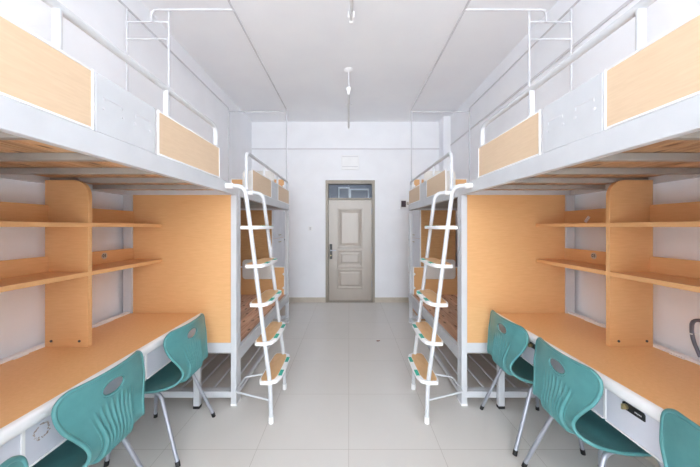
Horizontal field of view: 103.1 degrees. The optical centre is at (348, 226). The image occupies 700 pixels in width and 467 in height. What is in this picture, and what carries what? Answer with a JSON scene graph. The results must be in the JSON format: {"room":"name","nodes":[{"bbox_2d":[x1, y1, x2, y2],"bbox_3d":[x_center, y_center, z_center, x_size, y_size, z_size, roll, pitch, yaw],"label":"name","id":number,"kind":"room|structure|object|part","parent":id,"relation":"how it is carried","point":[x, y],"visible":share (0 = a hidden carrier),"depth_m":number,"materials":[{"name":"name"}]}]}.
{"room":"dormitory room","nodes":[
{"label":"dormitory room","id":0,"kind":"room"},
{"bbox_2d":[0,0,251,358],"bbox_3d":[-1.970,-0.287,-0.077,0.200,3.475,10.846,0,0,0],"label":"wall","id":1,"kind":"structure","parent":0,"point":[22,311],"depth_m":2.16,"materials":[{"name":"paint"}]},
{"bbox_2d":[252,122,438,296],"bbox_3d":[0.000,-0.287,5.446,4.140,3.475,0.200,0,0,0],"label":"wall","id":2,"kind":"structure","parent":0,"point":[308,171],"depth_m":5.34,"materials":[{"name":"paint"}]},
{"bbox_2d":[289,297,408,302],"bbox_3d":[-0.069,1.402,5.340,3.603,0.096,0.012,0,0,0],"label":"baseboard","id":3,"kind":"structure","parent":2,"relation":"attached to","point":[291,299],"depth_m":5.33,"materials":[{"name":"tile"}]},
{"bbox_2d":[341,155,358,168],"bbox_3d":[0.022,-1.240,5.329,0.340,0.270,0.034,0,0,0],"label":"emergency light","id":4,"kind":"object","parent":2,"relation":"attached to","point":[347,161],"visible":1,"depth_m":5.32,"materials":[{"name":"white plastic"}]},
{"bbox_2d":[326,180,374,302],"bbox_3d":[0.024,0.275,5.398,0.947,2.350,0.135,0,0,0],"label":"door","id":5,"kind":"structure","parent":2,"relation":"in","point":[350,222],"depth_m":5.39,"materials":[{"name":"grey paint"}]},
{"bbox_2d":[400,199,408,208],"bbox_3d":[1.070,-0.443,5.316,0.170,0.185,0.060,0,0,0],"label":"meter box","id":6,"kind":"object","parent":2,"relation":"attached to","point":[404,203],"visible":0.84,"depth_m":5.30,"materials":[{"name":"black plastic"}]},
{"bbox_2d":[140,0,557,121],"bbox_3d":[0.000,-2.085,0.750,4.140,0.120,12.900,0,0,0],"label":"ceiling","id":7,"kind":"structure","parent":0,"point":[391,48],"depth_m":3.15,"materials":[{"name":"paint"}]},
{"bbox_2d":[344,67,352,128],"bbox_3d":[-0.005,-1.849,4.130,0.112,0.353,1.260,0,0,0],"label":"pendant lamp","id":8,"kind":"object","parent":7,"relation":"hanging from","point":[348,70],"visible":1,"depth_m":3.59,"materials":[{"name":"white"}]},
{"bbox_2d":[348,0,354,23],"bbox_3d":[0.018,-1.849,1.660,0.112,0.353,1.280,0,0,0],"label":"pendant lamp","id":9,"kind":"object","parent":7,"relation":"hanging from","point":[351,14],"visible":1,"depth_m":2.21,"materials":[{"name":"white"}]},
{"bbox_2d":[329,185,371,197],"bbox_3d":[0.000,-0.287,6.373,4.140,3.475,1.654,0,0,0],"label":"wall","id":10,"kind":"structure","parent":0,"point":[333,189],"depth_m":7.00,"materials":[{"name":"paint"}]},
{"bbox_2d":[338,187,368,197],"bbox_3d":[0.115,-0.275,6.980,0.770,1.450,0.040,0,0,0],"label":"window","id":11,"kind":"structure","parent":10,"relation":"in","point":[338,187],"depth_m":6.96,"materials":[{"name":"white plastic"}]},
{"bbox_2d":[88,302,655,466],"bbox_3d":[0.000,1.500,0.750,4.140,0.100,12.900,0,0,0],"label":"floor","id":12,"kind":"structure","parent":0,"point":[348,400],"depth_m":2.10,"materials":[{"name":"tile"}]},
{"bbox_2d":[0,455,28,466],"bbox_3d":[-1.122,1.050,0.600,0.503,0.807,0.471,0,0,1],"label":"chair","id":13,"kind":"object","parent":12,"relation":"on","point":[18,460],"visible":1,"depth_m":0.79,"materials":[{"name":"teal plastic"}]},
{"bbox_2d":[32,350,144,466],"bbox_3d":[-1.277,1.050,1.275,0.503,0.807,0.471,0,0,0],"label":"chair","id":14,"kind":"object","parent":12,"relation":"on","point":[93,423],"visible":0.78,"depth_m":1.21,"materials":[{"name":"teal plastic"}]},
{"bbox_3d":[-1.158,1.234,1.456,0.267,0.416,0.043,0,0,-16],"label":"leg","id":15,"kind":"part","parent":14,"relation":"part of","materials":[{"name":"grey paint"}]},
{"bbox_2d":[0,312,201,466],"bbox_3d":[-1.494,1.068,1.328,0.629,0.765,1.856,0,0,0],"label":"desk","id":16,"kind":"object","parent":12,"relation":"on","point":[33,379],"visible":0.67,"depth_m":1.39,"materials":[{"name":"orange wood"}]},
{"bbox_3d":[-1.472,0.824,0.710,0.547,0.147,0.608,0,0,0],"label":"drawer","id":17,"kind":"part","parent":16,"relation":"part of","materials":[{"name":"grey metal"}]},
{"bbox_2d":[0,180,161,346],"bbox_3d":[-1.646,0.212,1.331,0.252,0.972,1.862,0,0,0],"label":"bookshelf","id":18,"kind":"object","parent":16,"relation":"on","point":[68,217],"visible":1,"depth_m":1.62,"materials":[{"name":"orange laminate"}]},
{"bbox_3d":[-1.646,0.274,1.020,0.252,0.025,1.200,0,0,0],"label":"shelf","id":19,"kind":"part","parent":18,"relation":"part of","materials":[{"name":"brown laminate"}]},
{"bbox_3d":[-1.646,-0.013,1.020,0.252,0.025,1.200,0,0,0],"label":"shelf","id":20,"kind":"part","parent":18,"relation":"part of","materials":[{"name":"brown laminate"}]},
{"bbox_3d":[-1.646,0.274,1.954,0.252,0.025,0.617,0,0,0],"label":"shelf","id":21,"kind":"part","parent":18,"relation":"part of","materials":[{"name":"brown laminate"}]},
{"bbox_3d":[-1.646,-0.013,1.954,0.252,0.025,0.617,0,0,0],"label":"shelf","id":22,"kind":"part","parent":18,"relation":"part of","materials":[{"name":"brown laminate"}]},
{"bbox_3d":[-1.472,0.824,1.330,0.547,0.147,0.608,0,0,0],"label":"drawer","id":23,"kind":"part","parent":16,"relation":"part of","materials":[{"name":"grey metal"}]},
{"bbox_3d":[-1.472,0.824,1.948,0.547,0.147,0.603,0,0,0],"label":"drawer","id":24,"kind":"part","parent":16,"relation":"part of","materials":[{"name":"grey metal"}]},
{"bbox_3d":[-1.217,1.164,2.231,0.050,0.532,0.036,0,0,0],"label":"leg","id":25,"kind":"part","parent":16,"relation":"part of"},
{"bbox_2d":[0,0,238,405],"bbox_3d":[-1.369,0.368,1.312,0.925,2.164,1.967,0,0,0],"label":"bed","id":26,"kind":"object","parent":12,"relation":"on","point":[61,119],"visible":0.85,"depth_m":1.44,"materials":[{"name":"white wood"}]},
{"bbox_3d":[-0.916,-0.453,0.676,0.010,0.197,0.614,0,0,0],"label":"guard panel","id":27,"kind":"part","parent":26,"relation":"part of","materials":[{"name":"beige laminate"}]},
{"bbox_3d":[-0.913,-0.453,0.676,0.010,0.215,0.632,0,0,0],"label":"panel trim","id":28,"kind":"part","parent":26,"relation":"part of","materials":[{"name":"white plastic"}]},
{"bbox_3d":[-1.812,-0.296,1.312,0.035,0.077,1.965,0,0,0],"label":"wall rail","id":29,"kind":"part","parent":26,"relation":"part of","materials":[{"name":"metal"}]},
{"bbox_3d":[-0.927,-0.301,1.312,0.035,0.087,1.965,0,0,0],"label":"rail","id":30,"kind":"part","parent":26,"relation":"part of","materials":[{"name":"metal"}]},
{"bbox_3d":[-0.922,-0.452,1.153,0.025,0.213,0.305,0,0,0],"label":"name plate","id":31,"kind":"part","parent":26,"relation":"part of","materials":[{"name":"metal"}]},
{"bbox_3d":[-1.794,0.590,2.272,0.073,1.697,0.045,0,0,0],"label":"post","id":32,"kind":"part","parent":26,"relation":"part of","materials":[{"name":"metal"}]},
{"bbox_3d":[-0.924,-0.627,1.163,0.031,0.174,1.556,0,0,0],"label":"guard rail","id":33,"kind":"part","parent":26,"relation":"part of","materials":[{"name":"metal"}]},
{"bbox_3d":[-1.357,0.342,2.272,0.801,1.207,0.020,0,0,0],"label":"panel","id":34,"kind":"part","parent":26,"relation":"part of","materials":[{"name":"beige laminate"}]},
{"bbox_3d":[-1.357,1.363,2.275,0.801,0.050,0.034,0,0,0],"label":"rail","id":35,"kind":"part","parent":26,"relation":"part of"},
{"bbox_3d":[-0.913,-0.453,1.641,0.010,0.215,0.632,0,0,0],"label":"panel trim","id":36,"kind":"part","parent":26,"relation":"part of","materials":[{"name":"white plastic"}]},
{"bbox_3d":[-0.916,-0.453,1.641,0.010,0.197,0.614,0,0,0],"label":"guard panel","id":37,"kind":"part","parent":26,"relation":"part of","materials":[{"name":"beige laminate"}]},
{"bbox_2d":[118,0,286,180],"bbox_3d":[-1.355,-1.052,2.240,0.878,1.433,3.778,0,0,0],"label":"frame","id":38,"kind":"object","parent":26,"relation":"on","point":[120,1],"visible":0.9,"depth_m":2.23,"materials":[{"name":"grey paint"}]},
{"bbox_3d":[-1.785,-1.052,2.240,0.018,1.433,3.778,0,0,0],"label":"wall rod","id":39,"kind":"part","parent":38,"relation":"part of","materials":[{"name":"grey paint"}]},
{"bbox_3d":[-1.255,-1.691,2.220,0.660,0.106,0.019,0,0,0],"label":"cross rod","id":40,"kind":"part","parent":38,"relation":"part of","materials":[{"name":"grey paint"}]},
{"bbox_3d":[-0.925,-1.047,2.240,0.018,1.403,3.778,0,0,0],"label":"rod","id":41,"kind":"part","parent":38,"relation":"part of","materials":[{"name":"grey paint"}]},
{"bbox_3d":[-1.355,-1.710,4.120,0.860,0.017,0.017,0,0,0],"label":"cross rod","id":42,"kind":"part","parent":38,"relation":"part of","materials":[{"name":"grey paint"}]},
{"bbox_3d":[-1.357,0.982,2.275,0.801,0.080,0.034,0,0,0],"label":"rail","id":43,"kind":"part","parent":26,"relation":"part of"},
{"bbox_3d":[-0.934,0.590,2.272,0.047,1.697,0.045,0,0,0],"label":"post","id":44,"kind":"part","parent":26,"relation":"part of","materials":[{"name":"metal"}]},
{"bbox_2d":[103,313,215,466],"bbox_3d":[-1.272,1.050,1.905,0.503,0.807,0.471,0,0,0],"label":"chair","id":45,"kind":"object","parent":12,"relation":"on","point":[187,355],"visible":0.69,"depth_m":1.83,"materials":[{"name":"teal plastic"}]},
{"bbox_3d":[-1.387,1.233,1.736,0.218,0.413,0.058,0,0,-17],"label":"leg","id":46,"kind":"part","parent":45,"relation":"part of","materials":[{"name":"grey paint"}]},
{"bbox_3d":[-1.387,1.233,2.074,0.218,0.413,0.058,0,0,17],"label":"leg","id":47,"kind":"part","parent":45,"relation":"part of","materials":[{"name":"grey paint"}]},
{"bbox_3d":[-1.152,1.234,1.717,0.256,0.416,0.090,0,0,0],"label":"leg","id":48,"kind":"part","parent":45,"relation":"part of","materials":[{"name":"grey paint"}]},
{"bbox_3d":[-1.151,1.234,2.085,0.267,0.416,0.043,0,0,-15],"label":"leg","id":49,"kind":"part","parent":45,"relation":"part of","materials":[{"name":"grey paint"}]},
{"bbox_2d":[171,152,288,400],"bbox_3d":[-1.369,0.307,3.264,0.925,2.285,1.933,0,0,0],"label":"bunk bed","id":50,"kind":"object","parent":12,"relation":"on","point":[274,191],"visible":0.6,"depth_m":3.35,"materials":[{"name":"white metal"}]},
{"bbox_3d":[-1.405,1.352,3.260,0.017,0.018,1.870,0,0,0],"label":"rack rod","id":51,"kind":"part","parent":50,"relation":"part of","materials":[{"name":"metal"}]},
{"bbox_3d":[-1.357,1.365,2.315,0.803,0.046,0.030,0,0,0],"label":"rack rail","id":52,"kind":"part","parent":50,"relation":"part of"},
{"bbox_3d":[-1.270,1.352,3.260,0.017,0.018,1.870,0,0,0],"label":"rack rod","id":53,"kind":"part","parent":50,"relation":"part of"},
{"bbox_3d":[-1.135,1.352,3.260,0.017,0.018,1.870,0,0,0],"label":"rack rod","id":54,"kind":"part","parent":50,"relation":"part of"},
{"bbox_3d":[-0.934,0.592,2.318,0.047,1.692,0.043,0,0,0],"label":"post","id":55,"kind":"part","parent":50,"relation":"part of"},
{"bbox_3d":[-1.000,1.352,3.260,0.017,0.018,1.870,0,0,0],"label":"rack rod","id":56,"kind":"part","parent":50,"relation":"part of","materials":[{"name":"metal"}]},
{"bbox_3d":[-1.350,0.630,4.140,0.470,0.290,0.024,0,0,0],"label":"backrest","id":57,"kind":"part","parent":50,"relation":"part of","materials":[{"name":"beige plastic"}]},
{"bbox_3d":[-1.363,-0.510,4.164,0.785,0.400,0.018,0,0,0],"label":"headboard","id":58,"kind":"part","parent":50,"relation":"part of","materials":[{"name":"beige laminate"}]},
{"bbox_3d":[-1.350,-0.693,4.140,0.470,0.285,0.024,0,0,0],"label":"backrest","id":59,"kind":"part","parent":50,"relation":"part of","materials":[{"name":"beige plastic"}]},
{"bbox_3d":[-0.916,-0.445,2.939,0.010,0.192,0.628,0,0,0],"label":"guard panel","id":60,"kind":"part","parent":50,"relation":"part of","materials":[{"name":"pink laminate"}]},
{"bbox_3d":[-0.913,-0.445,2.939,0.010,0.210,0.646,0,0,0],"label":"panel trim","id":61,"kind":"part","parent":50,"relation":"part of","materials":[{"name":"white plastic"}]},
{"bbox_3d":[-1.363,0.807,4.164,0.785,0.405,0.018,0,0,0],"label":"headboard","id":62,"kind":"part","parent":50,"relation":"part of","materials":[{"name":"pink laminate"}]},
{"bbox_3d":[-1.359,0.801,4.162,0.812,0.417,0.029,0,0,0],"label":"headboard trim","id":63,"kind":"part","parent":50,"relation":"part of","materials":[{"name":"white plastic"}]},
{"bbox_3d":[-0.927,-0.296,3.264,0.035,0.087,1.932,0,0,0],"label":"rail","id":64,"kind":"part","parent":50,"relation":"part of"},
{"bbox_3d":[-0.931,1.380,3.263,0.027,0.030,1.847,0,0,0],"label":"rack rail","id":65,"kind":"part","parent":50,"relation":"part of","materials":[{"name":"metal"}]},
{"bbox_3d":[-0.929,1.058,3.263,0.035,0.105,1.849,0,0,0],"label":"rail","id":66,"kind":"part","parent":50,"relation":"part of","materials":[{"name":"metal"}]},
{"bbox_3d":[-0.924,-0.514,3.333,0.031,0.352,1.684,0,0,0],"label":"guard rail","id":67,"kind":"part","parent":50,"relation":"part of","materials":[{"name":"metal"}]},
{"bbox_3d":[-0.922,-0.444,3.417,0.025,0.208,0.275,0,0,0],"label":"name plate","id":68,"kind":"part","parent":50,"relation":"part of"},
{"bbox_3d":[-0.916,-0.445,3.893,0.010,0.192,0.627,0,0,0],"label":"guard panel","id":69,"kind":"part","parent":50,"relation":"part of","materials":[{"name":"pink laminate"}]},
{"bbox_3d":[-0.934,0.592,4.207,0.047,1.692,0.045,0,0,0],"label":"post","id":70,"kind":"part","parent":50,"relation":"part of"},
{"bbox_2d":[225,183,289,423],"bbox_3d":[-0.711,0.562,2.275,0.399,1.776,0.480,0,0,0],"label":"ladder","id":71,"kind":"object","parent":12,"relation":"on","point":[275,369],"visible":1,"depth_m":2.12,"materials":[{"name":"white metal"}]},
{"bbox_3d":[-0.735,0.555,2.060,0.348,1.751,0.031,0,0,0],"label":"rail","id":72,"kind":"part","parent":71,"relation":"part of","materials":[{"name":"metal"}]},
{"bbox_3d":[-0.735,0.555,2.490,0.348,1.751,0.031,0,0,0],"label":"rail","id":73,"kind":"part","parent":71,"relation":"part of","materials":[{"name":"metal"}]},
{"bbox_2d":[241,210,284,320],"bbox_3d":[-1.443,0.585,4.689,0.574,1.730,0.783,0,0,0],"label":"wardrobe","id":74,"kind":"object","parent":12,"relation":"on","point":[276,218],"visible":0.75,"depth_m":4.30,"materials":[{"name":"laminate"}]},
{"bbox_3d":[-1.179,-0.047,4.495,0.019,0.458,0.385,0,0,0],"label":"door","id":75,"kind":"part","parent":74,"relation":"part of","materials":[{"name":"metal"}]},
{"bbox_3d":[-1.179,0.789,4.495,0.019,1.202,0.385,0,0,0],"label":"door","id":76,"kind":"part","parent":74,"relation":"part of","materials":[{"name":"metal"}]},
{"bbox_3d":[-1.179,-0.047,4.885,0.019,0.458,0.385,0,0,0],"label":"door","id":77,"kind":"part","parent":74,"relation":"part of","materials":[{"name":"metal"}]},
{"bbox_3d":[-1.179,0.789,4.885,0.019,1.202,0.385,0,0,0],"label":"door","id":78,"kind":"part","parent":74,"relation":"part of","materials":[{"name":"metal"}]},
{"bbox_2d":[413,210,455,320],"bbox_3d":[1.363,0.585,4.689,0.574,1.730,0.783,0,0,0],"label":"wardrobe","id":79,"kind":"object","parent":12,"relation":"on","point":[421,218],"visible":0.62,"depth_m":4.30,"materials":[{"name":"laminate"}]},
{"bbox_3d":[1.099,0.789,4.885,0.019,1.202,0.385,0,0,0],"label":"door","id":80,"kind":"part","parent":79,"relation":"part of","materials":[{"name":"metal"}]},
{"bbox_3d":[1.099,-0.047,4.495,0.019,0.458,0.385,0,0,0],"label":"door","id":81,"kind":"part","parent":79,"relation":"part of","materials":[{"name":"metal"}]},
{"bbox_3d":[1.099,0.789,4.495,0.019,1.202,0.385,0,0,0],"label":"door","id":82,"kind":"part","parent":79,"relation":"part of","materials":[{"name":"metal"}]},
{"bbox_2d":[408,183,472,423],"bbox_3d":[0.711,0.562,2.275,0.399,1.776,0.480,0,0,0],"label":"ladder","id":83,"kind":"object","parent":12,"relation":"on","point":[422,369],"visible":1,"depth_m":2.12,"materials":[{"name":"white metal"}]},
{"bbox_3d":[0.735,0.555,2.490,0.348,1.751,0.031,0,0,0],"label":"rail","id":84,"kind":"part","parent":83,"relation":"part of","materials":[{"name":"metal"}]},
{"bbox_3d":[0.735,0.555,2.060,0.348,1.751,0.031,0,0,0],"label":"rail","id":85,"kind":"part","parent":83,"relation":"part of","materials":[{"name":"metal"}]},
{"bbox_2d":[409,152,530,400],"bbox_3d":[1.369,0.307,3.264,0.925,2.285,1.933,0,0,0],"label":"bunk bed","id":86,"kind":"object","parent":12,"relation":"on","point":[423,191],"visible":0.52,"depth_m":3.31,"materials":[{"name":"white metal"}]},
{"bbox_3d":[0.934,0.592,4.207,0.047,1.692,0.045,0,0,0],"label":"post","id":87,"kind":"part","parent":86,"relation":"part of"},
{"bbox_3d":[0.916,-0.445,3.893,0.010,0.192,0.627,0,0,0],"label":"guard panel","id":88,"kind":"part","parent":86,"relation":"part of","materials":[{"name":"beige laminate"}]},
{"bbox_3d":[0.922,-0.444,3.417,0.025,0.208,0.275,0,0,0],"label":"name plate","id":89,"kind":"part","parent":86,"relation":"part of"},
{"bbox_3d":[0.924,-0.514,3.333,0.031,0.352,1.684,0,0,0],"label":"guard rail","id":90,"kind":"part","parent":86,"relation":"part of","materials":[{"name":"metal"}]},
{"bbox_3d":[0.931,1.380,3.263,0.027,0.030,1.847,0,0,0],"label":"rack rail","id":91,"kind":"part","parent":86,"relation":"part of","materials":[{"name":"metal"}]},
{"bbox_3d":[0.929,1.058,3.263,0.035,0.105,1.849,0,0,0],"label":"rail","id":92,"kind":"part","parent":86,"relation":"part of","materials":[{"name":"metal"}]},
{"bbox_3d":[0.927,-0.296,3.264,0.035,0.087,1.932,0,0,0],"label":"rail","id":93,"kind":"part","parent":86,"relation":"part of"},
{"bbox_3d":[1.359,0.801,4.162,0.812,0.417,0.029,0,0,0],"label":"headboard trim","id":94,"kind":"part","parent":86,"relation":"part of","materials":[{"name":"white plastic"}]},
{"bbox_3d":[1.363,0.807,4.164,0.785,0.405,0.018,0,0,0],"label":"headboard","id":95,"kind":"part","parent":86,"relation":"part of","materials":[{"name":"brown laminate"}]},
{"bbox_3d":[0.913,-0.445,2.939,0.010,0.210,0.646,0,0,0],"label":"panel trim","id":96,"kind":"part","parent":86,"relation":"part of","materials":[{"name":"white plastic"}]},
{"bbox_3d":[0.916,-0.445,2.939,0.010,0.192,0.628,0,0,0],"label":"guard panel","id":97,"kind":"part","parent":86,"relation":"part of","materials":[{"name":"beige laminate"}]},
{"bbox_3d":[1.363,-0.510,4.164,0.785,0.400,0.018,0,0,0],"label":"headboard","id":98,"kind":"part","parent":86,"relation":"part of","materials":[{"name":"beige laminate"}]},
{"bbox_3d":[1.350,-0.693,4.140,0.470,0.285,0.024,0,0,0],"label":"backrest","id":99,"kind":"part","parent":86,"relation":"part of","materials":[{"name":"beige wood"}]},
{"bbox_3d":[1.350,0.630,4.140,0.470,0.290,0.024,0,0,0],"label":"backrest","id":100,"kind":"part","parent":86,"relation":"part of","materials":[{"name":"beige plastic"}]},
{"bbox_3d":[1.000,1.352,3.260,0.017,0.018,1.870,0,0,0],"label":"rack rod","id":101,"kind":"part","parent":86,"relation":"part of","materials":[{"name":"metal"}]},
{"bbox_3d":[0.934,0.592,2.318,0.047,1.692,0.043,0,0,0],"label":"post","id":102,"kind":"part","parent":86,"relation":"part of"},
{"bbox_3d":[1.135,1.352,3.260,0.017,0.018,1.870,0,0,0],"label":"rack rod","id":103,"kind":"part","parent":86,"relation":"part of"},
{"bbox_3d":[1.270,1.352,3.260,0.017,0.018,1.870,0,0,0],"label":"rack rod","id":104,"kind":"part","parent":86,"relation":"part of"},
{"bbox_3d":[1.405,1.352,3.260,0.017,0.018,1.870,0,0,0],"label":"rack rod","id":105,"kind":"part","parent":86,"relation":"part of","materials":[{"name":"metal"}]},
{"bbox_3d":[1.357,1.365,2.315,0.803,0.046,0.030,0,0,0],"label":"rack rail","id":106,"kind":"part","parent":86,"relation":"part of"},
{"bbox_2d":[480,310,585,456],"bbox_3d":[1.292,1.050,1.990,0.503,0.807,0.471,0,0,0],"label":"chair","id":107,"kind":"object","parent":12,"relation":"on","point":[505,349],"visible":0.66,"depth_m":1.91,"materials":[{"name":"teal plastic"}]},
{"bbox_3d":[1.171,1.234,2.170,0.267,0.416,0.043,0,0,15],"label":"leg","id":108,"kind":"part","parent":107,"relation":"part of","materials":[{"name":"grey paint"}]},
{"bbox_3d":[1.171,1.234,1.810,0.267,0.416,0.043,0,0,-15],"label":"leg","id":109,"kind":"part","parent":107,"relation":"part of","materials":[{"name":"grey paint"}]},
{"bbox_3d":[1.407,1.233,2.159,0.218,0.413,0.058,0,0,-17],"label":"leg","id":110,"kind":"part","parent":107,"relation":"part of","materials":[{"name":"grey paint"}]},
{"bbox_3d":[1.407,1.233,1.821,0.218,0.413,0.058,0,0,17],"label":"leg","id":111,"kind":"part","parent":107,"relation":"part of","materials":[{"name":"grey paint"}]},
{"bbox_2d":[459,0,699,405],"bbox_3d":[1.369,0.368,1.312,0.925,2.164,1.967,0,0,0],"label":"bed","id":112,"kind":"object","parent":12,"relation":"on","point":[638,118],"visible":0.91,"depth_m":1.39,"materials":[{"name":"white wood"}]},
{"bbox_3d":[0.934,0.590,2.272,0.047,1.697,0.045,0,0,0],"label":"post","id":113,"kind":"part","parent":112,"relation":"part of","materials":[{"name":"metal"}]},
{"bbox_3d":[1.357,0.982,2.275,0.801,0.080,0.034,0,0,0],"label":"rail","id":114,"kind":"part","parent":112,"relation":"part of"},
{"bbox_2d":[411,0,579,180],"bbox_3d":[1.355,-1.052,2.240,0.878,1.433,3.778,0,0,0],"label":"frame","id":115,"kind":"object","parent":112,"relation":"on","point":[577,1],"visible":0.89,"depth_m":2.23,"materials":[{"name":"grey paint"}]},
{"bbox_3d":[0.925,-1.047,2.240,0.018,1.403,3.778,0,0,0],"label":"rod","id":116,"kind":"part","parent":115,"relation":"part of","materials":[{"name":"grey paint"}]},
{"bbox_3d":[1.355,-1.710,4.120,0.860,0.017,0.017,0,0,0],"label":"cross rod","id":117,"kind":"part","parent":115,"relation":"part of","materials":[{"name":"grey paint"}]},
{"bbox_3d":[1.255,-1.691,2.220,0.660,0.106,0.019,0,0,0],"label":"cross rod","id":118,"kind":"part","parent":115,"relation":"part of","materials":[{"name":"grey paint"}]},
{"bbox_3d":[1.785,-1.052,2.240,0.018,1.433,3.778,0,0,0],"label":"wall rod","id":119,"kind":"part","parent":115,"relation":"part of","materials":[{"name":"grey paint"}]},
{"bbox_3d":[1.357,1.363,2.275,0.801,0.050,0.034,0,0,0],"label":"rail","id":120,"kind":"part","parent":112,"relation":"part of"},
{"bbox_3d":[0.916,-0.453,1.641,0.010,0.197,0.614,0,0,0],"label":"guard panel","id":121,"kind":"part","parent":112,"relation":"part of","materials":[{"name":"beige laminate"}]},
{"bbox_3d":[0.913,-0.453,1.641,0.010,0.215,0.632,0,0,0],"label":"panel trim","id":122,"kind":"part","parent":112,"relation":"part of","materials":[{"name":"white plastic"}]},
{"bbox_3d":[1.357,0.342,2.272,0.801,1.207,0.020,0,0,0],"label":"panel","id":123,"kind":"part","parent":112,"relation":"part of","materials":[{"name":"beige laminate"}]},
{"bbox_3d":[0.924,-0.627,1.163,0.031,0.174,1.556,0,0,0],"label":"guard rail","id":124,"kind":"part","parent":112,"relation":"part of","materials":[{"name":"metal"}]},
{"bbox_3d":[1.794,0.590,2.272,0.073,1.697,0.045,0,0,0],"label":"post","id":125,"kind":"part","parent":112,"relation":"part of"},
{"bbox_3d":[0.922,-0.452,1.153,0.025,0.213,0.305,0,0,0],"label":"name plate","id":126,"kind":"part","parent":112,"relation":"part of","materials":[{"name":"metal"}]},
{"bbox_3d":[0.927,-0.301,1.312,0.035,0.087,1.965,0,0,0],"label":"rail","id":127,"kind":"part","parent":112,"relation":"part of","materials":[{"name":"metal"}]},
{"bbox_3d":[1.812,-0.296,1.312,0.035,0.077,1.965,0,0,0],"label":"wall rail","id":128,"kind":"part","parent":112,"relation":"part of","materials":[{"name":"metal"}]},
{"bbox_3d":[0.913,-0.453,0.676,0.010,0.215,0.632,0,0,0],"label":"panel trim","id":129,"kind":"part","parent":112,"relation":"part of","materials":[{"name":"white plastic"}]},
{"bbox_3d":[0.916,-0.453,0.676,0.010,0.197,0.614,0,0,0],"label":"guard panel","id":130,"kind":"part","parent":112,"relation":"part of","materials":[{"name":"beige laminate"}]},
{"bbox_2d":[521,337,663,466],"bbox_3d":[1.284,1.050,1.446,0.503,0.807,0.471,0,0,3],"label":"chair","id":131,"kind":"object","parent":12,"relation":"on","point":[569,397],"visible":0.78,"depth_m":1.37,"materials":[{"name":"teal plastic"}]},
{"bbox_3d":[1.171,1.234,1.631,0.267,0.416,0.043,0,0,18],"label":"leg","id":132,"kind":"part","parent":131,"relation":"part of","materials":[{"name":"grey paint"}]},
{"bbox_3d":[1.406,1.233,1.610,0.218,0.413,0.058,0,0,-15],"label":"leg","id":133,"kind":"part","parent":131,"relation":"part of","materials":[{"name":"grey paint"}]},
{"bbox_3d":[1.155,1.234,1.272,0.267,0.416,0.043,0,0,-13],"label":"leg","id":134,"kind":"part","parent":131,"relation":"part of","materials":[{"name":"grey paint"}]},
{"bbox_2d":[496,312,699,463],"bbox_3d":[1.490,1.068,1.328,0.637,0.765,1.856,0,0,0],"label":"desk","id":135,"kind":"object","parent":12,"relation":"on","point":[639,383],"visible":0.64,"depth_m":1.35,"materials":[{"name":"orange wood"}]},
{"bbox_3d":[1.217,1.164,2.231,0.050,0.532,0.036,0,0,0],"label":"leg","id":136,"kind":"part","parent":135,"relation":"part of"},
{"bbox_3d":[1.472,0.824,2.087,0.547,0.147,0.323,0,0,0],"label":"drawer","id":137,"kind":"part","parent":135,"relation":"part of","materials":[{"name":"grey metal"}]},
{"bbox_3d":[1.472,0.824,1.610,0.547,0.147,0.608,0,0,0],"label":"drawer","id":138,"kind":"part","parent":135,"relation":"part of","materials":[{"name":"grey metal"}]},
{"bbox_2d":[536,180,699,346],"bbox_3d":[1.646,0.212,1.331,0.252,0.972,1.862,0,0,0],"label":"bookshelf","id":139,"kind":"object","parent":135,"relation":"on","point":[629,217],"visible":1,"depth_m":1.62,"materials":[{"name":"orange laminate"}]},
{"bbox_3d":[1.646,0.274,1.954,0.252,0.025,0.617,0,0,0],"label":"shelf","id":140,"kind":"part","parent":139,"relation":"part of","materials":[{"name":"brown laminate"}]},
{"bbox_3d":[1.646,-0.013,1.954,0.252,0.025,0.617,0,0,0],"label":"shelf","id":141,"kind":"part","parent":139,"relation":"part of","materials":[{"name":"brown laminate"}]},
{"bbox_3d":[1.646,0.274,1.020,0.252,0.025,1.200,0,0,0],"label":"shelf","id":142,"kind":"part","parent":139,"relation":"part of","materials":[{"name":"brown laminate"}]},
{"bbox_3d":[1.646,-0.013,1.020,0.252,0.025,1.200,0,0,0],"label":"shelf","id":143,"kind":"part","parent":139,"relation":"part of","materials":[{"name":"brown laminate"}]},
{"bbox_3d":[1.195,0.772,1.168,0.006,0.032,0.092,0,0,0],"label":"lock plate","id":144,"kind":"part","parent":135,"relation":"part of","materials":[{"name":"black"}]},
{"bbox_3d":[1.472,0.824,0.990,0.547,0.147,0.608,0,0,0],"label":"drawer","id":145,"kind":"part","parent":135,"relation":"part of","materials":[{"name":"grey metal"}]},
{"bbox_2d":[659,408,699,466],"bbox_3d":[1.324,1.050,0.805,0.503,0.807,0.471,0,0,0],"label":"chair","id":146,"kind":"object","parent":12,"relation":"on","point":[679,436],"visible":1,"depth_m":0.96,"materials":[{"name":"teal plastic"}]},
{"bbox_2d":[439,117,450,170],"bbox_3d":[1.802,-0.287,5.223,0.137,3.475,0.246,0,0,0],"label":"column","id":147,"kind":"structure","parent":0,"point":[445,122],"depth_m":5.10,"materials":[{"name":"paint"}]},
{"bbox_2d":[451,0,699,359],"bbox_3d":[1.970,-0.287,-0.077,0.200,3.475,10.846,0,0,0],"label":"wall","id":148,"kind":"structure","parent":0,"point":[674,309],"depth_m":2.13,"materials":[{"name":"paint"}]},
{"bbox_2d":[252,0,632,149],"bbox_3d":[0.000,-1.501,2.773,3.740,0.022,5.146,0,0,0],"label":"trunking","id":149,"kind":"structure","parent":148,"relation":"attached to","point":[627,2],"depth_m":3.46,"materials":[{"name":"white"}]},
{"bbox_2d":[688,319,699,356],"bbox_3d":[1.851,0.574,1.347,0.038,0.228,0.313,0,0,0],"label":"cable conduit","id":150,"kind":"object","parent":148,"relation":"attached to","point":[692,322],"visible":1,"depth_m":1.48,"materials":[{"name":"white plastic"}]}
]}

